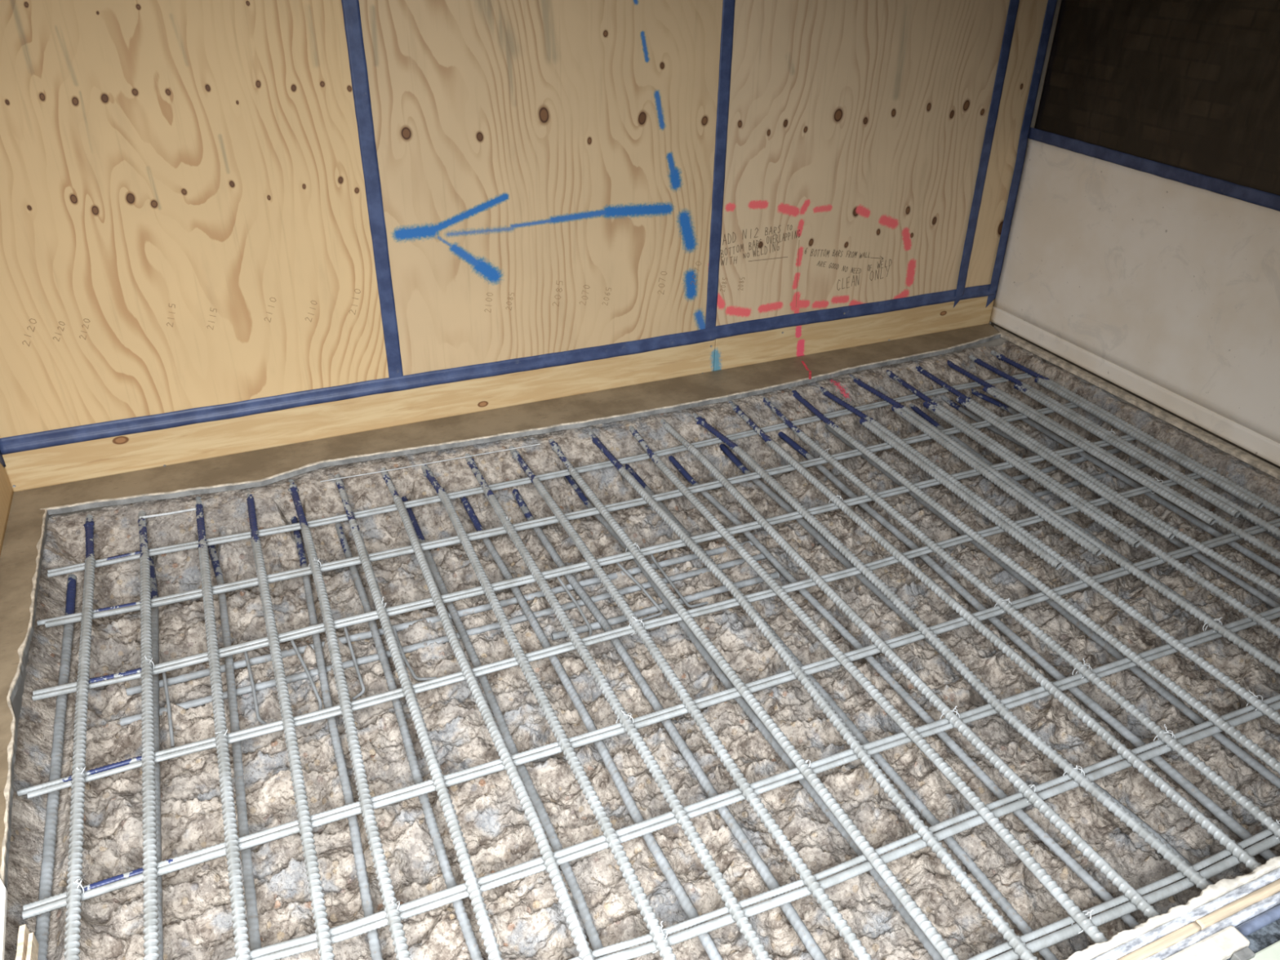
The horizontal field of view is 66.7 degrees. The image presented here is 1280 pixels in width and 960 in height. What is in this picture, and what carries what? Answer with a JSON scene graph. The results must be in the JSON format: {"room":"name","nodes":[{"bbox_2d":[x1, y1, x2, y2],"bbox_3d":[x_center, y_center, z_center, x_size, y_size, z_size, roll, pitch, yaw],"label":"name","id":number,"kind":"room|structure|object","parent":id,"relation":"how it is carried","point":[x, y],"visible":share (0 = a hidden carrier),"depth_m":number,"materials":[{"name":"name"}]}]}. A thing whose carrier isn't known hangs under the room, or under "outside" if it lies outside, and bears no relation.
{"room":"construction site","nodes":[
{"label":"construction site","id":0,"kind":"room"},
{"bbox_2d":[0,462,39,724],"bbox_3d":[-1.409,-0.217,1.441,0.050,2.850,2.750,-12,33,-21],"label":"wall","id":1,"kind":"structure","parent":0,"point":[6,491],"depth_m":2.84,"materials":[{"name":"paint"}]},
{"bbox_2d":[0,0,1048,576],"bbox_3d":[-0.179,-1.229,3.187,3.890,2.850,0.051,-12,33,-21],"label":"wall","id":2,"kind":"structure","parent":0,"point":[184,224],"depth_m":3.11,"materials":[{"name":"wood"}]},
{"bbox_2d":[341,0,403,377],"bbox_3d":[-0.820,-1.316,2.770,0.050,2.295,0.001,-12,33,-21],"label":"tape","id":3,"kind":"object","parent":2,"relation":"attached to","point":[351,9],"visible":1,"depth_m":3.00,"materials":[{"name":"plastic"}]},
{"bbox_2d":[1,296,994,492],"bbox_3d":[-0.183,-0.400,3.646,3.828,0.172,0.009,-12,33,-21],"label":"baseboard","id":4,"kind":"structure","parent":2,"relation":"attached to","point":[117,455],"depth_m":3.47,"materials":[{"name":"brown wood"}]},
{"bbox_2d":[0,284,996,454],"bbox_3d":[-0.181,-0.470,3.603,3.824,0.062,0.007,-12,33,-21],"label":"tape","id":5,"kind":"object","parent":2,"relation":"attached to","point":[33,441],"visible":1,"depth_m":3.41,"materials":[{"name":"plastic"}]},
{"bbox_2d":[705,0,735,328],"bbox_3d":[0.292,-1.549,3.202,0.049,2.300,0.002,-12,33,-21],"label":"tape","id":6,"kind":"object","parent":2,"relation":"attached to","point":[728,6],"visible":1,"depth_m":3.44,"materials":[{"name":"plastic"}]},
{"bbox_2d":[953,0,1019,307],"bbox_3d":[1.395,-1.759,3.635,0.055,2.345,0.001,-12,33,-21],"label":"tape","id":7,"kind":"object","parent":2,"relation":"attached to","point":[1014,4],"visible":1,"depth_m":3.88,"materials":[{"name":"plastic"}]},
{"bbox_2d":[986,0,1057,306],"bbox_3d":[1.566,-1.784,3.708,0.055,2.370,0.001,-12,33,-21],"label":"tape","id":8,"kind":"object","parent":2,"relation":"attached to","point":[1051,4],"visible":1,"depth_m":3.96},
{"bbox_2d":[0,323,1279,959],"bbox_3d":[0.641,1.056,1.636,4.348,0.277,5.200,-12,33,-21],"label":"floor","id":9,"kind":"structure","parent":0,"point":[527,920],"depth_m":2.61,"materials":[{"name":"concrete"}]},
{"bbox_2d":[0,879,7,959],"bbox_3d":[-1.071,0.946,1.486,0.150,0.010,0.950,-12,33,-21],"label":"board","id":10,"kind":"object","parent":9,"relation":"on","point":[3,892],"visible":1,"depth_m":1.75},
{"bbox_2d":[35,573,76,959],"bbox_3d":[-1.246,0.779,2.050,0.029,0.030,2.174,-12,33,-21],"label":"bar","id":11,"kind":"object","parent":9,"relation":"on","point":[42,921],"visible":0.85,"depth_m":2.21,"materials":[{"name":"grey metal"}]},
{"bbox_2d":[149,555,163,959],"bbox_3d":[-1.071,0.720,2.155,0.037,0.028,2.252,-12,33,-21],"label":"bar","id":12,"kind":"object","parent":9,"relation":"on","point":[154,593],"visible":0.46,"depth_m":2.33,"materials":[{"name":"grey metal"}]},
{"bbox_2d":[162,671,174,747],"bbox_3d":[-1.171,0.554,2.412,0.010,0.032,0.299,-13,34,-23],"label":"bar","id":13,"kind":"object","parent":9,"relation":"in","point":[164,676],"visible":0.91,"depth_m":2.40,"materials":[{"name":"grey metal"}]},
{"bbox_2d":[207,544,262,951],"bbox_3d":[-0.910,0.686,2.216,0.040,0.028,2.251,-12,33,-21],"label":"bar","id":14,"kind":"object","parent":9,"relation":"on","point":[255,940],"visible":0.77,"depth_m":2.22,"materials":[{"name":"grey metal"}]},
{"bbox_2d":[244,651,266,724],"bbox_3d":[-0.987,0.521,2.478,0.025,0.036,0.314,-15,34,-25],"label":"bar","id":15,"kind":"object","parent":9,"relation":"in","point":[251,680],"visible":0.85,"depth_m":2.46,"materials":[{"name":"grey metal"}]},
{"bbox_2d":[290,640,322,710],"bbox_3d":[-0.864,0.499,2.520,0.022,0.036,0.324,-15,34,-25],"label":"bar","id":16,"kind":"object","parent":9,"relation":"in","point":[320,704],"visible":0.88,"depth_m":2.52,"materials":[{"name":"grey metal"}]},
{"bbox_2d":[290,515,383,959],"bbox_3d":[-0.717,0.633,2.312,0.035,0.028,2.296,-11,33,-20],"label":"bar","id":17,"kind":"object","parent":9,"relation":"on","point":[374,942],"visible":0.82,"depth_m":2.25,"materials":[{"name":"grey metal"}]},
{"bbox_2d":[342,626,364,700],"bbox_3d":[-0.767,0.472,2.568,0.037,0.036,0.290,-12,33,-21],"label":"bar","id":18,"kind":"object","parent":9,"relation":"in","point":[346,633],"visible":0.98,"depth_m":2.55,"materials":[{"name":"grey metal"}]},
{"bbox_2d":[335,522,483,959],"bbox_3d":[-0.539,0.645,2.297,0.033,0.030,2.117,-12,33,-21],"label":"bar","id":19,"kind":"object","parent":9,"relation":"on","point":[462,917],"visible":0.9,"depth_m":2.26,"materials":[{"name":"grey metal"}]},
{"bbox_2d":[392,627,436,680],"bbox_3d":[-0.616,0.468,2.580,0.049,0.036,0.225,-23,38,-34],"label":"bar","id":20,"kind":"object","parent":9,"relation":"in","point":[402,651],"visible":0.87,"depth_m":2.56,"materials":[{"name":"grey metal"}]},
{"bbox_2d":[125,541,753,695],"bbox_3d":[-0.476,0.373,2.799,1.815,0.030,0.022,-11,33,-20],"label":"bar","id":21,"kind":"object","parent":9,"relation":"on","point":[400,627],"visible":0.72,"depth_m":2.75,"materials":[{"name":"grey metal"}]},
{"bbox_2d":[119,553,765,725],"bbox_3d":[-0.443,0.418,2.724,1.830,0.028,0.024,-12,33,-21],"label":"bar","id":22,"kind":"object","parent":9,"relation":"on","point":[124,721],"visible":0.66,"depth_m":2.67,"materials":[{"name":"grey metal"}]},
{"bbox_2d":[401,496,606,958],"bbox_3d":[-0.369,0.563,2.442,0.029,0.027,2.284,-12,33,-21],"label":"bar","id":23,"kind":"object","parent":9,"relation":"on","point":[577,895],"visible":0.73,"depth_m":2.29,"materials":[{"name":"grey metal"}]},
{"bbox_2d":[47,374,1031,577],"bbox_3d":[-0.024,-0.078,3.385,3.601,0.016,0.050,-12,33,-21],"label":"bar","id":24,"kind":"object","parent":9,"relation":"on","point":[106,562],"visible":0.88,"depth_m":3.16,"materials":[{"name":"grey metal"}]},
{"bbox_2d":[380,467,595,959],"bbox_3d":[-0.395,0.506,2.350,0.036,0.027,2.274,-12,33,-21],"label":"bar","id":25,"kind":"object","parent":24,"relation":"on","point":[564,898],"visible":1,"depth_m":2.18,"materials":[{"name":"grey metal"}]},
{"bbox_2d":[788,387,1279,775],"bbox_3d":[1.044,0.191,2.925,0.037,0.031,2.312,-12,33,-21],"label":"bar","id":26,"kind":"object","parent":24,"relation":"on","point":[1224,726],"visible":1,"depth_m":2.67,"materials":[{"name":"grey metal"}]},
{"bbox_2d":[915,365,1279,598],"bbox_3d":[1.585,0.074,3.140,0.047,0.029,2.324,-12,33,-20],"label":"bar","id":27,"kind":"object","parent":24,"relation":"on","point":[1246,574],"visible":0.86,"depth_m":3.12,"materials":[{"name":"grey metal"}]},
{"bbox_2d":[955,396,1174,539],"bbox_3d":[1.432,-0.070,3.382,0.030,0.027,1.023,-11,33,-19],"label":"bar","id":28,"kind":"object","parent":27,"relation":"attached to","point":[1108,496],"visible":1,"depth_m":3.30,"materials":[{"name":"grey metal"}]},
{"bbox_2d":[990,350,1279,516],"bbox_3d":[1.964,-0.001,3.278,0.043,0.030,2.305,-11,33,-20],"label":"bar","id":29,"kind":"object","parent":24,"relation":"on","point":[1268,505],"visible":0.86,"depth_m":3.54,"materials":[{"name":"grey metal"}]},
{"bbox_2d":[1034,376,1263,509],"bbox_3d":[1.809,-0.163,3.551,0.028,0.025,1.036,-11,33,-19],"label":"bar","id":30,"kind":"object","parent":29,"relation":"attached to","point":[1179,460],"visible":1,"depth_m":3.47,"materials":[{"name":"grey metal"}]},
{"bbox_2d":[47,371,1035,573],"bbox_3d":[-0.012,-0.090,3.404,3.641,0.015,0.049,-12,33,-21],"label":"bar","id":31,"kind":"object","parent":9,"relation":"on","point":[72,566],"visible":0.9,"depth_m":3.18,"materials":[{"name":"grey metal"}]},
{"bbox_2d":[246,488,334,959],"bbox_3d":[-0.794,0.583,2.207,0.030,0.027,2.300,-12,33,-21],"label":"bar","id":32,"kind":"object","parent":31,"relation":"on","point":[320,915],"visible":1,"depth_m":2.15,"materials":[{"name":"grey metal"}]},
{"bbox_2d":[886,369,1279,639],"bbox_3d":[1.450,0.098,3.095,0.027,0.029,2.338,-11,33,-20],"label":"bar","id":33,"kind":"object","parent":31,"relation":"on","point":[1237,605],"visible":0.87,"depth_m":2.96,"materials":[{"name":"grey metal"}]},
{"bbox_2d":[923,400,1139,547],"bbox_3d":[1.301,-0.050,3.345,0.025,0.027,1.030,-11,33,-20],"label":"bar","id":34,"kind":"object","parent":33,"relation":"attached to","point":[1091,513],"visible":1,"depth_m":3.26,"materials":[{"name":"grey metal"}]},
{"bbox_2d":[36,402,1073,625],"bbox_3d":[0.083,0.040,3.188,3.630,0.016,0.041,-12,33,-20],"label":"bar","id":35,"kind":"object","parent":9,"relation":"on","point":[40,622],"visible":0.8,"depth_m":2.95,"materials":[{"name":"grey metal"}]},
{"bbox_2d":[548,439,959,959],"bbox_3d":[0.150,0.399,2.555,0.036,0.053,2.258,-12,33,-21],"label":"bar","id":36,"kind":"object","parent":35,"relation":"on","point":[930,931],"visible":1,"depth_m":2.22,"materials":[{"name":"grey metal"}]},
{"bbox_2d":[44,404,1079,627],"bbox_3d":[0.081,0.050,3.171,3.570,0.014,0.040,-12,33,-20],"label":"bar","id":37,"kind":"object","parent":9,"relation":"on","point":[486,535],"visible":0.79,"depth_m":2.94,"materials":[{"name":"grey metal"}]},
{"bbox_2d":[556,576,591,635],"bbox_3d":[-0.185,0.358,2.780,0.033,0.036,0.324,-10,32,-18],"label":"bar","id":38,"kind":"object","parent":9,"relation":"in","point":[562,583],"visible":0.8,"depth_m":2.78,"materials":[{"name":"grey metal"}]},
{"bbox_2d":[32,434,1130,695],"bbox_3d":[0.192,0.172,2.968,3.598,0.014,0.026,-12,33,-21],"label":"bar","id":39,"kind":"object","parent":9,"relation":"on","point":[92,680],"visible":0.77,"depth_m":2.72,"materials":[{"name":"grey metal"}]},
{"bbox_2d":[137,510,159,959],"bbox_3d":[-1.059,0.646,2.101,0.034,0.053,2.288,-12,33,-21],"label":"bar","id":40,"kind":"object","parent":39,"relation":"on","point":[150,931],"visible":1,"depth_m":2.12,"materials":[{"name":"grey metal"}]},
{"bbox_2d":[139,507,195,518],"bbox_3d":[-1.446,0.102,2.981,0.158,0.010,0.010,-10,32,-18],"label":"stub","id":41,"kind":"object","parent":40,"relation":"attached to","point":[193,508],"visible":1,"depth_m":2.98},
{"bbox_2d":[334,473,503,959],"bbox_3d":[-0.538,0.535,2.304,0.034,0.053,2.290,-12,33,-20],"label":"bar","id":42,"kind":"object","parent":39,"relation":"on","point":[482,917],"visible":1,"depth_m":2.17,"materials":[{"name":"grey metal"}]},
{"bbox_2d":[728,400,1262,871],"bbox_3d":[0.789,0.254,2.820,0.041,0.053,2.293,-12,33,-20],"label":"bar","id":43,"kind":"object","parent":39,"relation":"on","point":[1218,834],"visible":0.95,"depth_m":2.44,"materials":[{"name":"grey metal"}]},
{"bbox_2d":[968,355,1279,537],"bbox_3d":[1.861,0.027,3.238,0.043,0.053,2.299,-11,33,-20],"label":"bar","id":44,"kind":"object","parent":39,"relation":"on","point":[1245,513],"visible":0.83,"depth_m":3.42,"materials":[{"name":"grey metal"}]},
{"bbox_2d":[1013,382,1240,518],"bbox_3d":[1.706,-0.135,3.501,0.028,0.027,1.026,-11,33,-19],"label":"bar","id":45,"kind":"object","parent":44,"relation":"attached to","point":[1145,460],"visible":1,"depth_m":3.42,"materials":[{"name":"grey metal"}]},
{"bbox_2d":[31,436,1135,701],"bbox_3d":[0.180,0.184,2.948,3.558,0.014,0.026,-12,33,-21],"label":"bar","id":46,"kind":"object","parent":9,"relation":"on","point":[247,648],"visible":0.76,"depth_m":2.71,"materials":[{"name":"grey metal"}]},
{"bbox_2d":[459,496,723,959],"bbox_3d":[-0.178,0.539,2.488,0.032,0.028,2.225,-12,33,-21],"label":"bar","id":47,"kind":"object","parent":9,"relation":"on","point":[683,899],"visible":0.85,"depth_m":2.29,"materials":[{"name":"grey metal"}]},
{"bbox_2d":[26,475,1201,798],"bbox_3d":[0.332,0.326,2.713,3.582,0.015,0.030,-12,33,-21],"label":"bar","id":48,"kind":"object","parent":9,"relation":"on","point":[107,773],"visible":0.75,"depth_m":2.45,"materials":[{"name":"grey metal"}]},
{"bbox_2d":[195,496,251,959],"bbox_3d":[-0.926,0.612,2.163,0.034,0.053,2.310,-12,33,-21],"label":"bar","id":49,"kind":"object","parent":48,"relation":"on","point":[239,926],"visible":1,"depth_m":2.14,"materials":[{"name":"grey metal"}]},
{"bbox_2d":[508,445,871,959],"bbox_3d":[0.022,0.426,2.507,0.040,0.052,2.260,-12,33,-21],"label":"bar","id":50,"kind":"object","parent":48,"relation":"on","point":[845,931],"visible":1,"depth_m":2.22,"materials":[{"name":"grey metal"}]},
{"bbox_2d":[946,360,1279,559],"bbox_3d":[1.748,0.043,3.207,0.037,0.053,2.324,-12,33,-21],"label":"bar","id":51,"kind":"object","parent":48,"relation":"on","point":[1256,542],"visible":0.82,"depth_m":3.28,"materials":[{"name":"grey metal"}]},
{"bbox_2d":[982,386,1215,524],"bbox_3d":[1.587,-0.116,3.466,0.025,0.027,1.052,-12,33,-21],"label":"bar","id":52,"kind":"object","parent":51,"relation":"attached to","point":[1137,477],"visible":1,"depth_m":3.38,"materials":[{"name":"grey metal"}]},
{"bbox_2d":[17,466,1217,795],"bbox_3d":[0.336,0.318,2.727,3.642,0.014,0.027,-12,33,-21],"label":"bar","id":53,"kind":"object","parent":9,"relation":"on","point":[24,791],"visible":0.75,"depth_m":2.46,"materials":[{"name":"grey metal"}]},
{"bbox_2d":[616,562,662,622],"bbox_3d":[-0.021,0.313,2.860,0.076,0.036,0.282,-12,33,-21],"label":"bar","id":54,"kind":"object","parent":9,"relation":"in","point":[637,582],"visible":0.91,"depth_m":2.82,"materials":[{"name":"grey metal"}]},
{"bbox_2d":[22,521,1279,919],"bbox_3d":[0.458,0.475,2.465,3.545,0.015,0.020,-12,33,-21],"label":"bar","id":55,"kind":"object","parent":9,"relation":"on","point":[33,912],"visible":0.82,"depth_m":2.20,"materials":[{"name":"grey metal"}]},
{"bbox_2d":[22,517,1279,911],"bbox_3d":[0.470,0.464,2.485,3.585,0.016,0.022,-12,33,-21],"label":"bar","id":56,"kind":"object","parent":9,"relation":"on","point":[328,812],"visible":0.81,"depth_m":2.22,"materials":[{"name":"grey metal"}]},
{"bbox_2d":[63,514,95,959],"bbox_3d":[-1.192,0.664,2.067,0.035,0.053,2.325,-12,33,-22],"label":"bar","id":57,"kind":"object","parent":56,"relation":"on","point":[73,937],"visible":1,"depth_m":2.11,"materials":[{"name":"grey metal"}]},
{"bbox_2d":[550,571,779,639],"bbox_3d":[0.088,0.362,2.835,0.736,0.027,0.023,-13,33,-22],"label":"bar","id":58,"kind":"object","parent":9,"relation":"on","point":[582,628],"visible":0.74,"depth_m":2.81,"materials":[{"name":"grey metal"}]},
{"bbox_2d":[511,488,827,959],"bbox_3d":[-0.006,0.515,2.535,0.036,0.028,2.182,-12,33,-21],"label":"bar","id":59,"kind":"object","parent":9,"relation":"on","point":[798,926],"visible":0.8,"depth_m":2.30,"materials":[{"name":"grey metal"}]},
{"bbox_2d":[649,554,707,608],"bbox_3d":[0.093,0.299,2.886,0.062,0.036,0.268,-21,37,-32],"label":"bar","id":60,"kind":"object","parent":9,"relation":"in","point":[660,569],"visible":0.98,"depth_m":2.86,"materials":[{"name":"grey metal"}]},
{"bbox_2d":[224,606,1279,959],"bbox_3d":[0.574,0.605,2.250,3.575,0.015,0.024,-12,33,-20],"label":"bar","id":61,"kind":"object","parent":9,"relation":"on","point":[447,892],"visible":0.83,"depth_m":2.07,"materials":[{"name":"grey metal"}]},
{"bbox_2d":[849,374,1279,674],"bbox_3d":[1.330,0.132,3.043,0.054,0.053,2.322,-12,33,-21],"label":"bar","id":62,"kind":"object","parent":61,"relation":"on","point":[1238,641],"visible":0.92,"depth_m":2.85,"materials":[{"name":"grey metal"}]},
{"bbox_2d":[891,404,1101,555],"bbox_3d":[1.167,-0.029,3.306,0.030,0.027,1.039,-11,33,-19],"label":"bar","id":63,"kind":"object","parent":62,"relation":"attached to","point":[1055,522],"visible":1,"depth_m":3.22,"materials":[{"name":"grey metal"}]},
{"bbox_2d":[564,475,943,959],"bbox_3d":[0.175,0.460,2.633,0.042,0.030,2.241,-12,33,-21],"label":"bar","id":64,"kind":"object","parent":9,"relation":"on","point":[720,674],"visible":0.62,"depth_m":2.35,"materials":[{"name":"grey metal"}]},
{"bbox_2d":[250,612,1279,959],"bbox_3d":[0.572,0.615,2.234,3.515,0.014,0.025,-12,33,-20],"label":"bar","id":65,"kind":"object","parent":9,"relation":"on","point":[362,930],"visible":0.82,"depth_m":2.06,"materials":[{"name":"grey metal"}]},
{"bbox_2d":[660,418,1160,918],"bbox_3d":[0.536,0.321,2.700,0.043,0.053,2.247,-12,33,-21],"label":"bar","id":66,"kind":"object","parent":65,"relation":"on","point":[1135,898],"visible":0.97,"depth_m":2.31,"materials":[{"name":"grey metal"}]},
{"bbox_2d":[625,463,1058,959],"bbox_3d":[0.373,0.434,2.682,0.027,0.028,2.183,-12,33,-21],"label":"bar","id":67,"kind":"object","parent":9,"relation":"on","point":[931,819],"visible":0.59,"depth_m":2.19,"materials":[{"name":"grey metal"}]},
{"bbox_2d":[668,455,1139,928],"bbox_3d":[0.544,0.399,2.748,0.034,0.028,2.182,-13,33,-22],"label":"bar","id":68,"kind":"object","parent":9,"relation":"on","point":[1054,846],"visible":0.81,"depth_m":2.42,"materials":[{"name":"grey metal"}]},
{"bbox_2d":[568,693,1279,959],"bbox_3d":[0.690,0.715,2.068,3.615,0.014,0.030,-12,33,-20],"label":"bar","id":69,"kind":"object","parent":9,"relation":"on","point":[646,938],"visible":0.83,"depth_m":2.00,"materials":[{"name":"grey metal"}]},
{"bbox_2d":[817,385,1279,724],"bbox_3d":[1.181,0.173,2.969,0.049,0.053,2.288,-12,33,-21],"label":"bar","id":70,"kind":"object","parent":69,"relation":"on","point":[1273,715],"visible":0.88,"depth_m":2.72,"materials":[{"name":"grey metal"}]},
{"bbox_2d":[859,417,1062,569],"bbox_3d":[1.023,0.015,3.227,0.028,0.026,0.998,-12,33,-20],"label":"bar","id":71,"kind":"object","parent":70,"relation":"attached to","point":[1019,536],"visible":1,"depth_m":3.15,"materials":[{"name":"grey metal"}]},
{"bbox_2d":[594,701,1279,959],"bbox_3d":[0.679,0.730,2.047,3.575,0.020,0.036,-12,33,-20],"label":"bar","id":72,"kind":"object","parent":9,"relation":"on","point":[677,938],"visible":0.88,"depth_m":1.99,"materials":[{"name":"grey metal"}]},
{"bbox_2d":[15,924,30,959],"bbox_3d":[-0.977,1.000,1.493,0.011,0.036,0.735,-12,33,-21],"label":"timber lath","id":73,"kind":"object","parent":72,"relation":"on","point":[23,935],"visible":0.79,"depth_m":1.75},
{"bbox_2d":[26,932,39,959],"bbox_3d":[-0.960,1.005,1.493,0.008,0.036,0.715,-12,33,-21],"label":"timber lath","id":74,"kind":"object","parent":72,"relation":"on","point":[33,944],"visible":1,"depth_m":1.75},
{"bbox_2d":[421,464,675,959],"bbox_3d":[-0.265,0.489,2.391,0.044,0.053,2.250,-12,33,-21],"label":"bar","id":75,"kind":"object","parent":72,"relation":"on","point":[643,905],"visible":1,"depth_m":2.19,"materials":[{"name":"grey metal"}]},
{"bbox_2d":[320,444,540,482],"bbox_3d":[-0.690,-0.060,3.254,0.735,0.010,0.008,-10,33,-19],"label":"loose wire","id":76,"kind":"object","parent":75,"relation":"on","point":[535,444],"visible":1,"depth_m":3.25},
{"bbox_2d":[464,453,772,959],"bbox_3d":[-0.129,0.457,2.450,0.037,0.053,2.263,-12,33,-21],"label":"bar","id":77,"kind":"object","parent":72,"relation":"on","point":[750,936],"visible":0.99,"depth_m":2.21,"materials":[{"name":"grey metal"}]},
{"bbox_2d":[588,431,1037,959],"bbox_3d":[0.295,0.366,2.608,0.061,0.027,2.254,-12,33,-21],"label":"bar","id":78,"kind":"object","parent":72,"relation":"on","point":[1009,935],"visible":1,"depth_m":2.24,"materials":[{"name":"grey metal"}]},
{"bbox_2d":[693,413,1212,890],"bbox_3d":[0.662,0.293,2.750,0.064,0.053,2.250,-12,33,-21],"label":"bar","id":79,"kind":"object","parent":72,"relation":"on","point":[1188,871],"visible":0.98,"depth_m":2.38,"materials":[{"name":"grey metal"}]},
{"bbox_2d":[719,444,1213,884],"bbox_3d":[0.724,0.354,2.829,0.056,0.028,2.206,-13,33,-22],"label":"bar","id":80,"kind":"object","parent":9,"relation":"in","point":[817,535],"visible":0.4,"depth_m":2.98,"materials":[{"name":"grey metal"}]},
{"bbox_2d":[777,431,1277,860],"bbox_3d":[0.939,0.308,2.913,0.035,0.027,2.208,-11,33,-20],"label":"bar","id":81,"kind":"object","parent":9,"relation":"in","point":[1125,732],"visible":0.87,"depth_m":2.58,"materials":[{"name":"grey metal"}]},
{"bbox_2d":[824,424,1279,789],"bbox_3d":[1.130,0.270,2.982,0.030,0.030,2.197,-12,33,-20],"label":"bar","id":82,"kind":"object","parent":9,"relation":"in","point":[1233,747],"visible":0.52,"depth_m":2.63,"materials":[{"name":"grey metal"}]},
{"bbox_2d":[1011,448,1121,481],"bbox_3d":[1.599,-0.064,3.601,0.615,0.028,0.022,-13,34,-23],"label":"bar","id":83,"kind":"object","parent":9,"relation":"on","point":[1022,477],"visible":0.45,"depth_m":3.56,"materials":[{"name":"grey metal"}]},
{"bbox_2d":[1033,462,1146,497],"bbox_3d":[1.637,-0.006,3.505,0.593,0.027,0.022,-13,33,-22],"label":"bar","id":84,"kind":"object","parent":9,"relation":"on","point":[1140,465],"visible":0.47,"depth_m":3.46,"materials":[{"name":"grey metal"}]},
{"bbox_2d":[909,403,1279,664],"bbox_3d":[1.478,0.198,3.116,0.050,0.028,2.196,-11,33,-19],"label":"bar","id":85,"kind":"object","parent":9,"relation":"in","point":[916,409],"visible":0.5,"depth_m":3.42,"materials":[{"name":"grey metal"}]},
{"bbox_2d":[940,395,1279,608],"bbox_3d":[1.702,0.163,3.182,0.058,0.028,2.151,-12,33,-21],"label":"bar","id":86,"kind":"object","parent":9,"relation":"in","point":[1255,592],"visible":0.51,"depth_m":3.05,"materials":[{"name":"grey metal"}]},
{"bbox_2d":[965,824,1279,959],"bbox_3d":[0.802,0.846,1.849,3.575,0.015,0.032,-12,33,-21],"label":"bar","id":87,"kind":"object","parent":9,"relation":"on","point":[1003,947],"visible":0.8,"depth_m":1.89,"materials":[{"name":"grey metal"}]},
{"bbox_2d":[287,479,411,959],"bbox_3d":[-0.674,0.558,2.261,0.045,0.053,2.311,-12,33,-20],"label":"bar","id":88,"kind":"object","parent":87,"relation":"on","point":[399,942],"visible":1,"depth_m":2.16,"materials":[{"name":"grey metal"}]},
{"bbox_2d":[760,395,1279,839],"bbox_3d":[0.908,0.230,2.865,0.045,0.053,2.291,-11,33,-20],"label":"bar","id":89,"kind":"object","parent":87,"relation":"on","point":[1222,784],"visible":0.99,"depth_m":2.51,"materials":[{"name":"grey metal"}]},
{"bbox_2d":[970,387,1279,576],"bbox_3d":[1.832,0.124,3.252,0.048,0.027,2.192,-12,33,-21],"label":"bar","id":90,"kind":"object","parent":9,"relation":"in","point":[1206,527],"visible":0.86,"depth_m":3.42,"materials":[{"name":"grey metal"}]},
{"bbox_2d":[989,835,1279,959],"bbox_3d":[0.800,0.859,1.833,3.515,0.020,0.032,-12,33,-20],"label":"bar","id":91,"kind":"object","parent":9,"relation":"on","point":[1054,938],"visible":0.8,"depth_m":1.88,"materials":[{"name":"grey metal"}]},
{"bbox_2d":[628,426,1108,942],"bbox_3d":[0.416,0.346,2.653,0.037,0.053,2.245,-12,33,-21],"label":"bar","id":92,"kind":"object","parent":91,"relation":"on","point":[1044,878],"visible":0.98,"depth_m":2.27,"materials":[{"name":"grey metal"}]},
{"bbox_2d":[1163,925,1249,959],"bbox_3d":[0.887,0.872,1.688,0.445,0.022,0.041,-12,33,-21],"label":"board","id":93,"kind":"object","parent":9,"relation":"on","point":[1222,944],"visible":0.88,"depth_m":1.74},
{"bbox_2d":[1230,946,1255,959],"bbox_3d":[1.071,0.849,1.729,0.036,0.024,0.018,-12,33,-21],"label":"block","id":94,"kind":"object","parent":9,"relation":"on","point":[1245,953],"visible":1,"depth_m":1.72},
{"bbox_2d":[1235,904,1279,936],"bbox_3d":[1.278,0.790,1.851,0.412,0.020,0.020,-12,33,-21],"label":"metal rail","id":95,"kind":"object","parent":9,"relation":"on","point":[1272,915],"visible":0.88,"depth_m":1.79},
{"bbox_2d":[1249,940,1279,959],"bbox_3d":[1.200,0.912,1.642,0.370,0.024,0.294,-12,33,-21],"label":"board","id":96,"kind":"object","parent":9,"relation":"on","point":[1272,952],"visible":1,"depth_m":1.73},
{"bbox_2d":[983,0,1279,480],"bbox_3d":[2.199,-0.896,2.699,0.053,2.850,3.050,-12,33,-21],"label":"wall","id":97,"kind":"structure","parent":0,"point":[1164,291],"depth_m":3.57,"materials":[{"name":"paint"}]},
{"bbox_2d":[1027,127,1279,211],"bbox_3d":[2.100,-0.778,2.921,0.002,0.071,2.608,-12,33,-21],"label":"tape","id":98,"kind":"object","parent":97,"relation":"attached to","point":[1265,199],"visible":1,"depth_m":3.43,"materials":[{"name":"plastic"}]},
{"bbox_2d":[1034,0,1279,195],"bbox_3d":[2.115,-1.475,2.498,0.016,1.650,2.590,-12,33,-21],"label":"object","id":99,"kind":"structure","parent":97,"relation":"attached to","point":[1193,86],"depth_m":3.32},
{"bbox_2d":[1065,856,1279,959],"bbox_3d":[0.801,0.966,1.812,1.380,0.307,0.024,-12,33,-21],"label":"mortar lip","id":100,"kind":"object","parent":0,"point":[1213,891],"visible":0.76,"depth_m":1.81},
{"bbox_2d":[1090,866,1279,959],"bbox_3d":[0.813,0.982,1.789,1.380,0.303,0.036,-12,33,-21],"label":"wooden board","id":101,"kind":"object","parent":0,"point":[1122,950],"depth_m":1.79,"materials":[{"name":"wood"}]},
{"bbox_2d":[1142,890,1279,959],"bbox_3d":[0.824,0.996,1.769,1.380,0.299,0.017,-12,33,-21],"label":"stone strip","id":102,"kind":"object","parent":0,"point":[1258,908],"visible":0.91,"depth_m":1.79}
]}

